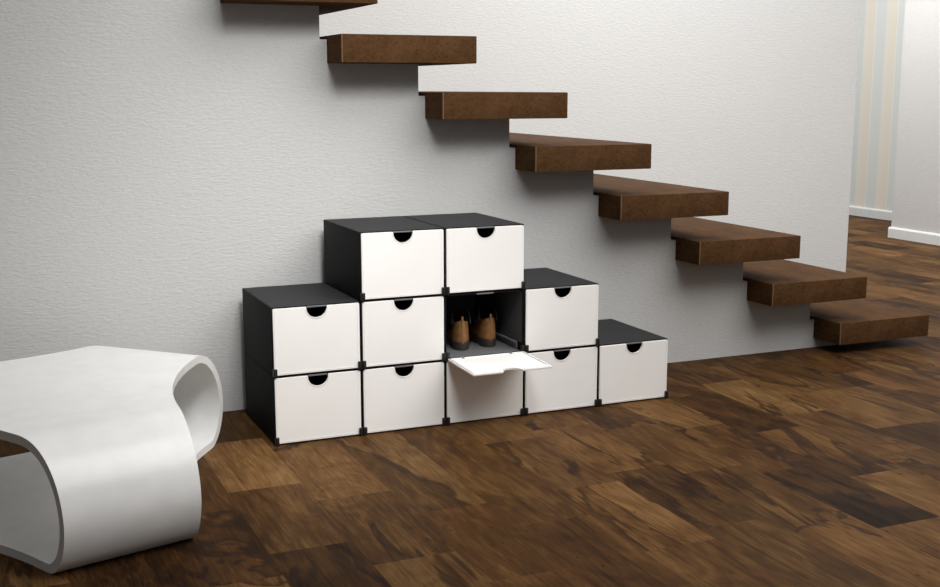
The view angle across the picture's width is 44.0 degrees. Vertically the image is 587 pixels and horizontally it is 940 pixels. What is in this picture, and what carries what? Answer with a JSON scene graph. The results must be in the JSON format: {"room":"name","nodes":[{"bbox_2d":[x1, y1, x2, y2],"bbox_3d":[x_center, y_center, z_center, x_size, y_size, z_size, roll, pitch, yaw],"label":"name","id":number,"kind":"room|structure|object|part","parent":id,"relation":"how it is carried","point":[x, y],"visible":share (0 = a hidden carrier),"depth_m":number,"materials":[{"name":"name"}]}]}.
{"room":"home entrance hall","nodes":[
{"label":"home entrance hall","id":0,"kind":"room"},
{"bbox_2d":[0,0,836,411],"bbox_3d":[-1.525,-1.090,4.599,7.680,3.300,0.110,-4,11,-23],"label":"wall","id":1,"kind":"structure","parent":0,"point":[161,161],"depth_m":4.87,"materials":[{"name":"paint"}]},
{"bbox_2d":[220,0,377,14],"bbox_3d":[-0.983,-1.360,5.404,0.606,0.115,1.630,-4,11,-23],"label":"stair tread","id":2,"kind":"structure","parent":1,"relation":"attached to","point":[325,6],"depth_m":4.78,"materials":[{"name":"brown wood"}]},
{"bbox_2d":[320,34,476,65],"bbox_3d":[-0.574,-1.157,5.621,0.606,0.115,1.630,-4,11,-23],"label":"stair tread","id":3,"kind":"structure","parent":1,"relation":"attached to","point":[422,50],"depth_m":4.88,"materials":[{"name":"brown wood"}]},
{"bbox_2d":[418,91,567,119],"bbox_3d":[-0.164,-0.954,5.838,0.606,0.115,1.630,-4,11,-23],"label":"stair tread","id":4,"kind":"structure","parent":1,"relation":"attached to","point":[443,105],"depth_m":5.10,"materials":[{"name":"brown wood"}]},
{"bbox_2d":[509,132,651,171],"bbox_3d":[0.245,-0.750,6.054,0.606,0.115,1.630,-4,11,-23],"label":"stair tread","id":5,"kind":"structure","parent":1,"relation":"attached to","point":[533,153],"depth_m":5.34,"materials":[{"name":"brown wood"}]},
{"bbox_2d":[593,173,728,220],"bbox_3d":[0.655,-0.547,6.271,0.606,0.115,1.630,-4,11,-23],"label":"stair tread","id":6,"kind":"structure","parent":1,"relation":"attached to","point":[620,198],"depth_m":5.57,"materials":[{"name":"brown wood"}]},
{"bbox_2d":[671,217,800,264],"bbox_3d":[1.064,-0.344,6.488,0.606,0.115,1.630,-4,11,-23],"label":"stair tread","id":7,"kind":"structure","parent":1,"relation":"attached to","point":[699,241],"depth_m":5.79,"materials":[{"name":"brown wood"}]},
{"bbox_2d":[743,259,866,306],"bbox_3d":[1.474,-0.140,6.705,0.606,0.115,1.630,-4,11,-23],"label":"stair tread","id":8,"kind":"structure","parent":1,"relation":"attached to","point":[772,283],"depth_m":6.02,"materials":[{"name":"brown wood"}]},
{"bbox_2d":[810,299,928,344],"bbox_3d":[1.883,0.063,6.922,0.606,0.115,1.630,-4,11,-23],"label":"stair tread","id":9,"kind":"structure","parent":1,"relation":"attached to","point":[843,322],"depth_m":6.23,"materials":[{"name":"brown wood"}]},
{"bbox_2d":[0,215,939,586],"bbox_3d":[0.771,0.083,7.440,14.560,0.001,15.918,-4,11,-23],"label":"floor","id":10,"kind":"structure","parent":0,"point":[819,466],"depth_m":3.99,"materials":[{"name":"brown wood"}]},
{"bbox_2d":[0,346,222,573],"bbox_3d":[-1.473,0.512,3.890,1.476,0.390,1.476,-4,11,-23],"label":"stool","id":11,"kind":"object","parent":10,"relation":"on","point":[115,438],"visible":1,"depth_m":3.52,"materials":[{"name":"paint"}]},
{"bbox_2d":[244,352,362,445],"bbox_3d":[-0.693,0.409,4.807,0.358,0.273,0.512,-4,11,-23],"label":"shoe box","id":12,"kind":"object","parent":10,"relation":"on","point":[323,405],"visible":0.84,"depth_m":4.60,"materials":[{"name":"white plastic"}]},
{"bbox_2d":[242,283,361,377],"bbox_3d":[-0.693,0.140,4.759,0.358,0.273,0.512,-4,11,-23],"label":"shoe box","id":13,"kind":"object","parent":12,"relation":"on","point":[297,329],"visible":1,"depth_m":4.57,"materials":[{"name":"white plastic"}]},
{"bbox_3d":[-0.697,0.005,4.744,0.350,0.002,0.486,-4,11,-23],"label":"plate","id":14,"kind":"part","parent":13,"relation":"part of","materials":[{"name":"grey plastic"}]},
{"bbox_3d":[-0.596,0.178,4.539,0.347,0.262,0.009,-4,11,-23],"label":"panel","id":15,"kind":"part","parent":13,"relation":"part of","materials":[{"name":"white plastic"}]},
{"bbox_3d":[-0.596,0.447,4.587,0.347,0.262,0.009,-4,11,-23],"label":"panel","id":16,"kind":"part","parent":12,"relation":"part of","materials":[{"name":"white plastic"}]},
{"bbox_2d":[361,361,445,435],"bbox_3d":[-0.363,0.384,4.948,0.358,0.273,0.512,-4,11,-23],"label":"shoe box","id":17,"kind":"object","parent":10,"relation":"on","point":[403,396],"visible":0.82,"depth_m":4.72,"materials":[{"name":"white plastic"}]},
{"bbox_2d":[325,283,445,368],"bbox_3d":[-0.363,0.115,4.900,0.358,0.273,0.512,-4,11,-23],"label":"shoe box","id":18,"kind":"object","parent":17,"relation":"on","point":[408,330],"visible":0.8,"depth_m":4.68,"materials":[{"name":"white plastic"}]},
{"bbox_2d":[323,216,445,301],"bbox_3d":[-0.363,-0.155,4.853,0.358,0.273,0.512,-4,11,-23],"label":"shoe box","id":19,"kind":"object","parent":18,"relation":"on","point":[370,258],"visible":1,"depth_m":4.66,"materials":[{"name":"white plastic"}]},
{"bbox_3d":[-0.367,-0.290,4.837,0.350,0.002,0.486,-4,11,-23],"label":"plate","id":20,"kind":"part","parent":19,"relation":"part of","materials":[{"name":"grey plastic"}]},
{"bbox_3d":[-0.266,-0.117,4.633,0.347,0.262,0.009,-4,11,-23],"label":"panel","id":21,"kind":"part","parent":19,"relation":"part of","materials":[{"name":"white plastic"}]},
{"bbox_3d":[-0.266,0.153,4.681,0.347,0.262,0.009,-4,11,-23],"label":"panel","id":22,"kind":"part","parent":18,"relation":"part of","materials":[{"name":"white plastic"}]},
{"bbox_2d":[444,361,523,424],"bbox_3d":[-0.033,0.359,5.090,0.358,0.273,0.512,-4,11,-23],"label":"shoe box","id":23,"kind":"object","parent":10,"relation":"on","point":[467,397],"visible":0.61,"depth_m":4.87,"materials":[{"name":"white plastic"}]},
{"bbox_2d":[444,289,551,375],"bbox_3d":[0.018,0.114,4.926,0.358,0.280,0.770,-4,11,-23],"label":"shoe box","id":24,"kind":"object","parent":23,"relation":"on","point":[508,353],"visible":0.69,"depth_m":4.93,"materials":[{"name":"black plastic"}]},
{"bbox_2d":[446,308,470,350],"bbox_3d":[-0.052,0.139,5.019,0.107,0.167,0.252,-2,10,-10],"label":"shoe","id":25,"kind":"object","parent":24,"relation":"in","point":[457,335],"visible":0.98,"depth_m":4.92,"materials":[{"name":"leather"}]},
{"bbox_2d":[403,213,525,294],"bbox_3d":[-0.033,-0.180,4.994,0.358,0.273,0.512,-4,11,-23],"label":"shoe box","id":26,"kind":"object","parent":24,"relation":"on","point":[483,253],"visible":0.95,"depth_m":4.79,"materials":[{"name":"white plastic"}]},
{"bbox_3d":[-0.037,-0.315,4.979,0.350,0.002,0.486,-4,11,-23],"label":"plate","id":27,"kind":"part","parent":26,"relation":"part of","materials":[{"name":"grey plastic"}]},
{"bbox_3d":[0.064,-0.142,4.774,0.347,0.262,0.009,-4,11,-23],"label":"panel","id":28,"kind":"part","parent":26,"relation":"part of","materials":[{"name":"white plastic"}]},
{"bbox_2d":[468,305,497,346],"bbox_3d":[0.055,0.128,5.081,0.107,0.167,0.252,-3,10,-16],"label":"shoe","id":29,"kind":"object","parent":24,"relation":"in","point":[483,332],"visible":0.96,"depth_m":4.99,"materials":[{"name":"leather"}]},
{"bbox_3d":[0.111,0.185,5.138,0.015,0.032,0.420,-4,11,-23],"label":"guide rail","id":30,"kind":"part","parent":24,"relation":"part of","materials":[{"name":"black metal"}]},
{"bbox_2d":[523,345,597,415],"bbox_3d":[0.297,0.334,5.231,0.358,0.273,0.512,-4,11,-23],"label":"shoe box","id":31,"kind":"object","parent":10,"relation":"on","point":[571,381],"visible":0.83,"depth_m":5.01,"materials":[{"name":"white plastic"}]},
{"bbox_2d":[523,268,599,352],"bbox_3d":[0.297,0.065,5.183,0.358,0.273,0.512,-4,11,-23],"label":"shoe box","id":32,"kind":"object","parent":31,"relation":"on","point":[560,309],"visible":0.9,"depth_m":4.97,"materials":[{"name":"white plastic"}]},
{"bbox_3d":[0.293,-0.070,5.168,0.350,0.002,0.486,-4,11,-23],"label":"plate","id":33,"kind":"part","parent":32,"relation":"part of","materials":[{"name":"grey plastic"}]},
{"bbox_2d":[596,319,667,406],"bbox_3d":[0.627,0.309,5.372,0.358,0.273,0.512,-4,11,-23],"label":"shoe box","id":34,"kind":"object","parent":10,"relation":"on","point":[631,360],"visible":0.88,"depth_m":5.16,"materials":[{"name":"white plastic"}]},
{"bbox_3d":[0.623,0.174,5.357,0.350,0.002,0.486,-4,11,-23],"label":"plate","id":35,"kind":"part","parent":34,"relation":"part of","materials":[{"name":"grey plastic"}]},
{"bbox_2d":[319,0,860,271],"bbox_3d":[-1.515,-1.364,6.150,8.956,3.300,0.140,-4,11,-23],"label":"wall","id":36,"kind":"structure","parent":0,"point":[753,101],"depth_m":7.39,"materials":[{"name":"paint"}]},
{"bbox_2d":[849,0,905,210],"bbox_3d":[4.032,-2.591,13.086,0.150,3.300,4.570,-4,11,-23],"label":"wall","id":37,"kind":"structure","parent":0,"point":[881,30],"depth_m":12.34,"materials":[{"name":"paint"}]},
{"bbox_2d":[849,205,891,220],"bbox_3d":[3.950,-1.011,13.340,0.020,0.100,4.530,-4,11,-23],"label":"baseboard","id":38,"kind":"structure","parent":37,"relation":"attached to","point":[853,210],"depth_m":12.51,"materials":[{"name":"paint"}]},
{"bbox_2d":[891,0,939,233],"bbox_3d":[5.806,-1.624,7.617,1.030,3.300,7.030,-4,11,-23],"label":"wall","id":39,"kind":"structure","parent":0,"point":[916,193],"depth_m":10.44,"materials":[{"name":"paint"}]},
{"bbox_2d":[888,227,939,245],"bbox_3d":[5.321,-0.013,7.696,0.020,0.100,7.045,-4,11,-23],"label":"baseboard","id":40,"kind":"structure","parent":39,"relation":"attached to","point":[893,232],"depth_m":10.57,"materials":[{"name":"paint"}]}
]}

